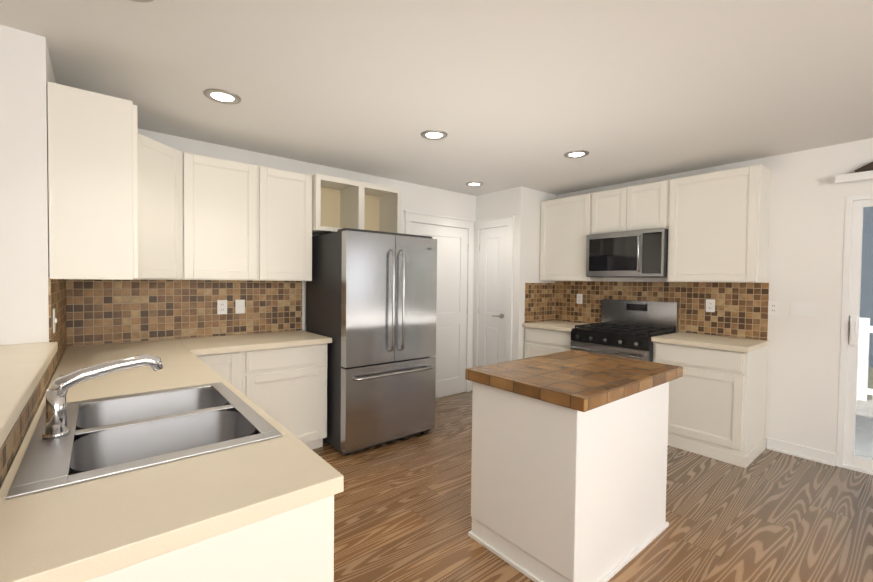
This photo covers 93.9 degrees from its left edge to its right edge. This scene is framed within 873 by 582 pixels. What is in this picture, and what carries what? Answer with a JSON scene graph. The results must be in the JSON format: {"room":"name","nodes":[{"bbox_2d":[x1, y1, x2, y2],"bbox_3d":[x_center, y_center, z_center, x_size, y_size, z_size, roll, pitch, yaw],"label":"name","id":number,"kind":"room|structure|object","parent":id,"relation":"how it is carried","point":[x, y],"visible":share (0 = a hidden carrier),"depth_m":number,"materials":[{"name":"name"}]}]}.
{"room":"kitchen","nodes":[
{"label":"kitchen","id":0,"kind":"room"},
{"bbox_2d":[0,384,48,487],"bbox_3d":[-1.280,0.819,1.184,0.115,1.038,1.723,0,2,-40],"label":"wall","id":1,"kind":"structure","parent":0,"point":[21,441],"depth_m":1.19,"materials":[{"name":"white paint"}]},
{"bbox_2d":[0,342,57,447],"bbox_3d":[-1.283,0.278,1.139,0.230,0.042,1.757,0,2,-40],"label":"countertop","id":2,"kind":"structure","parent":1,"relation":"on","point":[23,367],"depth_m":1.26,"materials":[{"name":"laminate"}]},
{"bbox_2d":[0,278,66,484],"bbox_3d":[-1.582,0.178,1.641,0.008,0.458,2.806,0,2,-40],"label":"backsplash","id":3,"kind":"structure","parent":1,"relation":"attached to","point":[57,302],"depth_m":1.73,"materials":[{"name":"tile"}]},
{"bbox_2d":[53,308,56,332],"bbox_3d":[-1.836,0.142,1.965,0.012,0.116,0.072,0,2,-40],"label":"light switch","id":4,"kind":"object","parent":3,"relation":"attached to","point":[54,324],"visible":1,"depth_m":1.95,"materials":[{"name":"white plastic"}]},
{"bbox_2d":[0,25,64,383],"bbox_3d":[-3.409,0.079,1.333,3.200,2.460,1.250,0,2,-40],"label":"wall","id":5,"kind":"structure","parent":0,"point":[26,72],"depth_m":1.81,"materials":[{"name":"white paint"}]},
{"bbox_2d":[47,82,137,279],"bbox_3d":[-1.802,-0.512,2.160,0.332,0.900,0.488,0,2,-40],"label":"upper cabinet","id":6,"kind":"object","parent":5,"relation":"attached to","point":[93,177],"visible":1,"depth_m":1.96,"materials":[{"name":"white wood"}]},
{"bbox_2d":[65,128,475,389],"bbox_3d":[-1.045,0.043,4.002,3.849,2.460,0.140,0,2,-40],"label":"wall","id":7,"kind":"structure","parent":0,"point":[423,199],"depth_m":4.01,"materials":[{"name":"white paint"}]},
{"bbox_2d":[134,133,182,279],"bbox_3d":[-2.036,-0.527,2.674,0.626,0.900,0.612,0,2,-40],"label":"upper cabinet","id":8,"kind":"object","parent":7,"relation":"attached to","point":[159,211],"visible":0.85,"depth_m":2.65,"materials":[{"name":"white wood"}]},
{"bbox_2d":[66,279,301,345],"bbox_3d":[-1.858,0.137,3.238,1.614,0.458,0.008,0,2,-40],"label":"backsplash","id":9,"kind":"structure","parent":7,"relation":"attached to","point":[108,311],"depth_m":3.11,"materials":[{"name":"tile"}]},
{"bbox_2d":[217,300,226,313],"bbox_3d":[-1.743,0.131,3.322,0.072,0.116,0.008,0,2,-40],"label":"electrical outlet","id":10,"kind":"object","parent":9,"relation":"attached to","point":[221,306],"visible":1,"depth_m":3.32,"materials":[{"name":"white plastic"}]},
{"bbox_2d":[235,300,244,313],"bbox_3d":[-1.638,0.131,3.406,0.072,0.116,0.012,0,2,-40],"label":"light switch","id":11,"kind":"object","parent":9,"relation":"attached to","point":[239,306],"visible":1,"depth_m":3.40,"materials":[{"name":"white plastic"}]},
{"bbox_2d":[181,151,311,280],"bbox_3d":[-1.517,-0.535,3.283,0.953,0.900,0.332,0,2,-40],"label":"upper cabinet","id":12,"kind":"object","parent":7,"relation":"attached to","point":[245,221],"visible":1,"depth_m":3.12,"materials":[{"name":"white wood"}]},
{"bbox_2d":[312,173,400,234],"bbox_3d":[-0.798,-0.755,3.835,0.858,0.470,0.385,0,2,-40],"label":"upper cabinet","id":13,"kind":"object","parent":7,"relation":"attached to","point":[339,203],"visible":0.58,"depth_m":3.87,"materials":[{"name":"white wood"}]},
{"bbox_2d":[411,222,467,398],"bbox_3d":[0.061,0.251,4.782,0.873,2.034,0.073,0,2,-40],"label":"back door","id":14,"kind":"structure","parent":7,"relation":"in","point":[451,302],"depth_m":4.91,"materials":[{"name":"white wood"}]},
{"bbox_2d":[403,210,514,391],"bbox_3d":[0.253,0.201,4.582,1.107,2.148,0.656,0,2,-40],"label":"door frame","id":15,"kind":"structure","parent":7,"relation":"attached to","point":[501,221],"depth_m":4.95,"materials":[{"name":"white wood"}]},
{"bbox_2d":[0,0,872,195],"bbox_3d":[0.408,-1.124,0.364,7.870,0.080,7.540,0,2,-40],"label":"ceiling","id":16,"kind":"structure","parent":0,"point":[505,94],"depth_m":2.17,"materials":[{"name":"white paint"}]},
{"bbox_2d":[130,0,153,2],"bbox_3d":[-1.142,-1.124,1.497,0.200,0.009,0.200,0,2,-40],"label":"recessed light","id":17,"kind":"object","parent":16,"relation":"in","point":[144,1],"visible":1,"depth_m":1.58,"materials":[{"name":"silver metal"}]},
{"bbox_2d":[203,89,240,104],"bbox_3d":[-1.267,-1.147,2.417,0.200,0.009,0.200,0,2,-40],"label":"recessed light","id":18,"kind":"object","parent":16,"relation":"in","point":[222,96],"visible":0.98,"depth_m":2.41,"materials":[{"name":"silver metal"}]},
{"bbox_2d":[421,130,447,139],"bbox_3d":[-0.017,-1.147,3.008,0.200,0.009,0.200,0,2,-40],"label":"recessed light","id":19,"kind":"object","parent":16,"relation":"in","point":[434,134],"visible":1,"depth_m":2.99,"materials":[{"name":"silver metal"}]},
{"bbox_2d":[465,182,482,186],"bbox_3d":[0.418,-1.177,4.508,0.200,0.009,0.200,0,2,-40],"label":"recessed light","id":20,"kind":"object","parent":16,"relation":"in","point":[473,184],"visible":0.98,"depth_m":4.50,"materials":[{"name":"white glass"}]},
{"bbox_2d":[564,150,588,157],"bbox_3d":[1.173,-1.143,3.420,0.200,0.009,0.200,0,2,-40],"label":"recessed light","id":21,"kind":"object","parent":16,"relation":"in","point":[577,154],"visible":1,"depth_m":3.41,"materials":[{"name":"silver metal"}]},
{"bbox_2d":[476,186,556,359],"bbox_3d":[0.930,0.038,5.168,0.685,2.460,0.855,0,2,-40],"label":"wall","id":22,"kind":"structure","parent":0,"point":[522,204],"depth_m":4.69,"materials":[{"name":"white paint"}]},
{"bbox_2d":[478,226,507,365],"bbox_3d":[0.651,0.254,4.912,0.073,2.034,0.463,0,2,-40],"label":"pantry door","id":23,"kind":"structure","parent":22,"relation":"in","point":[492,295],"depth_m":4.92,"materials":[{"name":"white wood"}]},
{"bbox_2d":[312,390,872,581],"bbox_3d":[0.379,1.405,0.424,7.870,0.060,7.540,0,2,-40],"label":"floor","id":24,"kind":"structure","parent":0,"point":[402,509],"depth_m":2.39,"materials":[{"name":"laminate"}]},
{"bbox_2d":[0,339,343,581],"bbox_3d":[-1.353,0.863,1.863,0.618,0.915,2.791,0,2,-40],"label":"base cabinet","id":25,"kind":"object","parent":24,"relation":"on","point":[261,511],"visible":0.77,"depth_m":0.87,"materials":[{"name":"white"}]},
{"bbox_2d":[6,382,282,498],"bbox_3d":[-0.929,0.515,1.338,0.570,0.196,0.790,0,2,-40],"label":"sink","id":26,"kind":"object","parent":25,"relation":"in","point":[117,435],"visible":0.69,"depth_m":1.31,"materials":[{"name":"silver metal"}]},
{"bbox_2d":[42,354,162,438],"bbox_3d":[-1.025,0.310,1.268,0.290,0.214,0.098,0,2,-40],"label":"faucet","id":27,"kind":"object","parent":26,"relation":"on","point":[56,416],"visible":1,"depth_m":1.19,"materials":[{"name":"silver metal"}]},
{"bbox_2d":[176,330,331,449],"bbox_3d":[-1.438,0.831,3.200,1.033,0.915,0.620,0,2,-40],"label":"base cabinet","id":28,"kind":"object","parent":24,"relation":"on","point":[280,378],"visible":0.48,"depth_m":3.09,"materials":[{"name":"white"}]},
{"bbox_2d":[306,228,436,454],"bbox_3d":[-0.578,0.394,3.688,0.894,1.785,0.852,0,2,-40],"label":"refrigerator","id":29,"kind":"object","parent":24,"relation":"on","point":[371,298],"visible":0.96,"depth_m":3.35,"materials":[{"name":"grey metal"}]},
{"bbox_2d":[522,320,587,357],"bbox_3d":[1.418,0.830,4.617,0.625,0.915,0.639,0,2,-40],"label":"base cabinet","id":30,"kind":"object","parent":24,"relation":"on","point":[546,337],"visible":0.25,"depth_m":4.47,"materials":[{"name":"white wood"}]},
{"bbox_2d":[468,381,668,581],"bbox_3d":[0.754,0.908,2.263,0.961,0.855,0.651,0,2,-40],"label":"kitchen island","id":31,"kind":"object","parent":24,"relation":"on","point":[559,493],"visible":0.88,"depth_m":1.94,"materials":[{"name":"white wood"}]},
{"bbox_2d":[465,350,682,411],"bbox_3d":[0.775,0.451,2.249,1.035,0.059,0.700,0,2,-40],"label":"island countertop","id":32,"kind":"structure","parent":31,"relation":"on","point":[582,381],"depth_m":2.06,"materials":[{"name":"wood"}]},
{"bbox_2d":[571,299,678,361],"bbox_3d":[1.829,0.704,4.037,0.719,1.205,0.761,0,2,-40],"label":"gas range","id":33,"kind":"object","parent":24,"relation":"on","point":[627,328],"visible":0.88,"depth_m":4.00,"materials":[{"name":"grey metal"}]},
{"bbox_2d":[651,332,769,467],"bbox_3d":[2.333,0.867,3.509,0.625,0.915,0.693,0,2,-40],"label":"base cabinet","id":34,"kind":"object","parent":24,"relation":"on","point":[717,402],"visible":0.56,"depth_m":3.27,"materials":[{"name":"white wood"}]},
{"bbox_2d":[557,138,872,453],"bbox_3d":[3.647,0.133,2.524,0.140,2.460,6.685,0,2,-40],"label":"wall","id":35,"kind":"structure","parent":0,"point":[808,194],"depth_m":3.26,"materials":[{"name":"white paint"}]},
{"bbox_2d":[540,193,604,280],"bbox_3d":[1.551,-0.583,4.682,0.332,0.940,0.646,0,2,-40],"label":"upper cabinet","id":36,"kind":"object","parent":35,"relation":"attached to","point":[566,222],"depth_m":4.56,"materials":[{"name":"white wood"}]},
{"bbox_2d":[592,188,619,233],"bbox_3d":[1.899,-0.813,4.258,0.332,0.451,0.441,0,2,-40],"label":"upper cabinet","id":37,"kind":"object","parent":35,"relation":"attached to","point":[605,204],"depth_m":4.20,"materials":[{"name":"white wood"}]},
{"bbox_2d":[616,180,667,231],"bbox_3d":[2.104,-0.805,4.010,0.332,0.451,0.442,0,2,-40],"label":"upper cabinet","id":38,"kind":"object","parent":35,"relation":"attached to","point":[642,206],"depth_m":3.90,"materials":[{"name":"white wood"}]},
{"bbox_2d":[586,228,667,277],"bbox_3d":[1.951,-0.358,4.106,0.449,0.442,0.757,0,2,-40],"label":"microwave","id":39,"kind":"object","parent":38,"relation":"attached to","point":[636,254],"visible":0.88,"depth_m":3.94,"materials":[{"name":"grey metal"}]},
{"bbox_2d":[525,281,768,339],"bbox_3d":[1.906,0.148,4.064,0.584,0.484,2.094,0,2,-40],"label":"backsplash","id":40,"kind":"structure","parent":35,"relation":"attached to","point":[741,310],"depth_m":3.95,"materials":[{"name":"tile"}]},
{"bbox_2d":[577,294,582,303],"bbox_3d":[1.676,0.091,4.783,0.008,0.116,0.072,0,2,-40],"label":"electrical outlet","id":41,"kind":"object","parent":40,"relation":"attached to","point":[579,298],"visible":1,"depth_m":4.78,"materials":[{"name":"white plastic"}]},
{"bbox_2d":[706,299,714,311],"bbox_3d":[2.522,0.136,3.758,0.008,0.116,0.072,0,2,-40],"label":"electrical outlet","id":42,"kind":"object","parent":40,"relation":"attached to","point":[710,305],"visible":1,"depth_m":3.76,"materials":[{"name":"white plastic"}]},
{"bbox_2d":[665,164,770,282],"bbox_3d":[2.456,-0.546,3.586,0.332,0.940,0.673,0,2,-40],"label":"upper cabinet","id":43,"kind":"object","parent":35,"relation":"attached to","point":[716,224],"depth_m":3.43,"materials":[{"name":"white wood"}]},
{"bbox_2d":[768,301,778,314],"bbox_3d":[2.817,0.142,3.412,0.008,0.116,0.072,0,2,-40],"label":"electrical outlet","id":44,"kind":"object","parent":35,"relation":"attached to","point":[773,307],"visible":1,"depth_m":3.41,"materials":[{"name":"white plastic"}]},
{"bbox_2d":[766,437,835,465],"bbox_3d":[2.922,1.289,3.285,0.024,0.095,0.418,0,2,-40],"label":"baseboard","id":45,"kind":"structure","parent":35,"relation":"attached to","point":[811,454],"depth_m":3.25,"materials":[{"name":"white wood"}]},
{"bbox_2d":[835,162,872,182],"bbox_3d":[3.674,-0.849,2.296,0.094,0.134,2.050,0,2,-40],"label":"shelf","id":46,"kind":"object","parent":35,"relation":"attached to","point":[864,172],"visible":1,"depth_m":2.97,"materials":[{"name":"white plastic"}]},
{"bbox_2d":[836,193,872,474],"bbox_3d":[3.696,0.336,2.419,0.140,2.060,1.850,0,2,-40],"label":"door","id":47,"kind":"structure","parent":35,"relation":"in","point":[847,457],"depth_m":3.07,"materials":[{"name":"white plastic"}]},
{"label":"outside","id":48,"kind":"structure","parent":0,"visible":0},
{"bbox_2d":[867,367,872,399],"bbox_3d":[10.550,1.562,11.197,21.530,0.050,32.000,0,2,-40],"label":"ground","id":49,"kind":"structure","parent":48,"point":[871,384],"depth_m":7.29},
{"bbox_2d":[854,399,872,458],"bbox_3d":[4.638,1.523,3.852,3.059,0.239,6.200,0,2,-40],"label":"deck","id":50,"kind":"object","parent":49,"relation":"on","point":[862,427],"depth_m":4.11,"materials":[{"name":"grey wood"}]},
{"bbox_2d":[856,317,872,400],"bbox_3d":[5.763,0.874,4.759,0.100,1.039,6.200,0,2,-40],"label":"fence","id":51,"kind":"object","parent":50,"relation":"on","point":[864,368],"depth_m":5.14,"materials":[{"name":"white plastic"}]},
{"bbox_2d":[859,207,872,366],"bbox_3d":[10.634,-1.362,11.168,6.060,5.799,20.000,0,2,-40],"label":"house","id":52,"kind":"structure","parent":49,"relation":"on","point":[864,265],"depth_m":8.50,"materials":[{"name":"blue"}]}
]}

